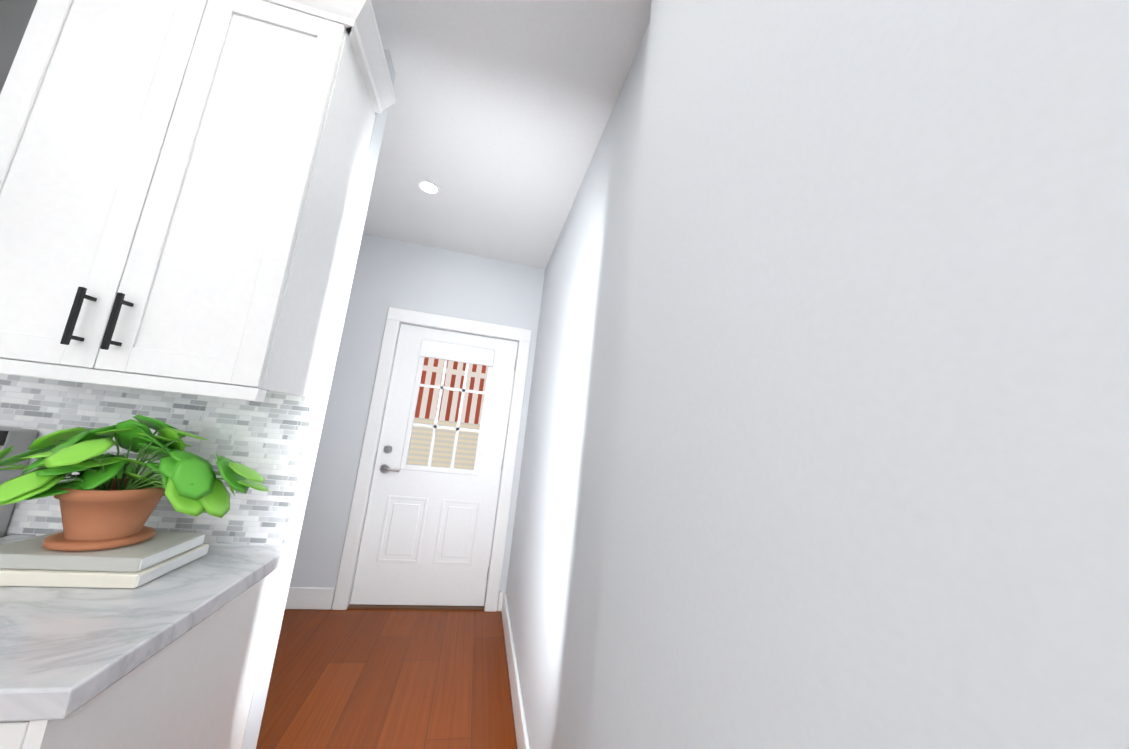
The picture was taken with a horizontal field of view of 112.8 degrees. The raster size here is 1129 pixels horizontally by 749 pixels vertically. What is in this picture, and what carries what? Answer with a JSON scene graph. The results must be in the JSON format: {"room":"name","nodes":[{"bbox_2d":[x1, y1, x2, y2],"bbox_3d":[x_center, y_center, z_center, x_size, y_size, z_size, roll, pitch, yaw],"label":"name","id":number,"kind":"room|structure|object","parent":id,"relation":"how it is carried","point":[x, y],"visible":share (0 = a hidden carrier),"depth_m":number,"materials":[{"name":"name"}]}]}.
{"room":"kitchen","nodes":[
{"label":"kitchen","id":0,"kind":"room"},
{"bbox_2d":[4,49,394,748],"bbox_3d":[-1.966,-0.065,1.030,2.360,2.700,0.100,8,-9,-12],"label":"wall","id":1,"kind":"structure","parent":0,"point":[284,581],"depth_m":1.25,"materials":[{"name":"paint"}]},
{"bbox_2d":[0,0,36,93],"bbox_3d":[-1.676,-0.886,0.888,0.754,1.066,0.489,8,-9,-12],"label":"range hood","id":2,"kind":"object","parent":1,"relation":"attached to","point":[15,16],"visible":0.08,"depth_m":1.08,"materials":[{"name":"silver metal"}]},
{"bbox_2d":[256,609,517,748],"bbox_3d":[-1.277,1.147,-0.786,3.700,0.100,11.100,8,-9,-12],"label":"floor","id":3,"kind":"structure","parent":0,"point":[383,679],"depth_m":1.91,"materials":[{"name":"brown wood"}]},
{"bbox_2d":[0,427,37,536],"bbox_3d":[-1.819,0.640,0.532,0.758,1.190,0.717,8,-9,-12],"label":"range","id":4,"kind":"object","parent":3,"relation":"on","point":[20,440],"visible":0.68,"depth_m":1.00,"materials":[{"name":"silver metal"}]},
{"bbox_2d":[0,0,395,748],"bbox_3d":[-1.510,-0.312,-0.841,2.421,2.698,3.780,8,-9,-12],"label":"kitchen cabinets","id":5,"kind":"object","parent":3,"relation":"on","point":[180,182],"visible":0.96,"depth_m":0.92,"materials":[{"name":"white wood"}]},
{"bbox_2d":[0,530,208,588],"bbox_3d":[-1.097,0.424,0.882,0.322,0.058,0.220,8,-9,-12],"label":"books","id":6,"kind":"object","parent":5,"relation":"on","point":[32,562],"visible":0.79,"depth_m":0.81,"materials":[{"name":"white paper"}]},
{"bbox_2d":[0,414,269,550],"bbox_3d":[-1.057,0.248,0.911,0.573,0.300,0.320,8,-9,-12],"label":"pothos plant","id":7,"kind":"object","parent":6,"relation":"on","point":[108,501],"visible":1,"depth_m":0.87,"materials":[{"name":"green plant"}]},
{"bbox_2d":[289,234,544,609],"bbox_3d":[-1.898,0.212,2.725,3.250,2.700,0.120,8,-9,-12],"label":"wall","id":8,"kind":"structure","parent":0,"point":[388,273],"depth_m":2.87,"materials":[{"name":"paint"}]},
{"bbox_2d":[332,307,531,611],"bbox_3d":[-0.937,0.621,2.880,1.110,2.150,0.154,8,-9,-12],"label":"door frame","id":9,"kind":"structure","parent":8,"relation":"attached to","point":[396,318],"depth_m":2.81,"materials":[{"name":"white wood"}]},
{"bbox_2d":[350,324,517,605],"bbox_3d":[-0.927,0.662,2.843,0.930,2.025,0.105,8,-9,-12],"label":"back door","id":10,"kind":"structure","parent":8,"relation":"in","point":[427,535],"depth_m":2.80,"materials":[{"name":"paint"}]},
{"bbox_2d":[419,339,494,366],"bbox_3d":[-0.839,-0.169,2.951,0.560,0.135,0.034,8,-9,-12],"label":"door shade","id":11,"kind":"object","parent":10,"relation":"attached to","point":[455,352],"visible":0.98,"depth_m":2.94,"materials":[{"name":"white paper"}]},
{"bbox_2d":[363,0,651,268],"bbox_3d":[-0.759,-1.733,-1.316,3.700,0.100,9.100,8,-9,-12],"label":"ceiling","id":12,"kind":"structure","parent":0,"point":[498,114],"depth_m":1.67,"materials":[{"name":"paint"}]},
{"bbox_2d":[418,180,439,193],"bbox_3d":[-0.810,-1.117,2.240,0.123,0.007,0.123,12,-11,-32],"label":"recessed light","id":13,"kind":"object","parent":12,"relation":"in","point":[427,186],"visible":1,"depth_m":2.21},
{"bbox_2d":[506,23,649,748],"bbox_3d":[0.016,0.306,2.008,0.200,2.700,2.320,8,-9,-12],"label":"wall","id":14,"kind":"structure","parent":0,"point":[554,581],"depth_m":1.43,"materials":[{"name":"paint"}]},
{"bbox_2d":[285,587,529,748],"bbox_3d":[-1.059,0.891,-1.788,3.249,0.135,8.798,8,-9,-12],"label":"baseboard","id":15,"kind":"structure","parent":14,"relation":"attached to","point":[309,598],"depth_m":2.44,"materials":[{"name":"white wood"}]},
{"bbox_2d":[549,439,556,467],"bbox_3d":[-0.059,0.374,1.780,0.015,0.130,0.080,8,-9,-12],"label":"switch plate","id":16,"kind":"object","parent":14,"relation":"attached to","point":[552,454],"visible":0.96,"depth_m":1.76,"materials":[{"name":"white plastic"}]},
{"bbox_2d":[588,0,1128,748],"bbox_3d":[0.963,-0.277,-2.311,0.260,2.700,6.600,8,-9,-12],"label":"wall","id":17,"kind":"structure","parent":0,"point":[870,478],"depth_m":0.30,"materials":[{"name":"paint"}]},
{"label":"outside","id":18,"kind":"structure","parent":0,"visible":0},
{"bbox_2d":[407,357,487,469],"bbox_3d":[-1.308,0.752,3.861,8.000,3.120,0.001,8,-9,-12],"label":"window","id":19,"kind":"structure","parent":18,"point":[421,437],"depth_m":3.93,"materials":[{"name":"clear glass"}]}
]}

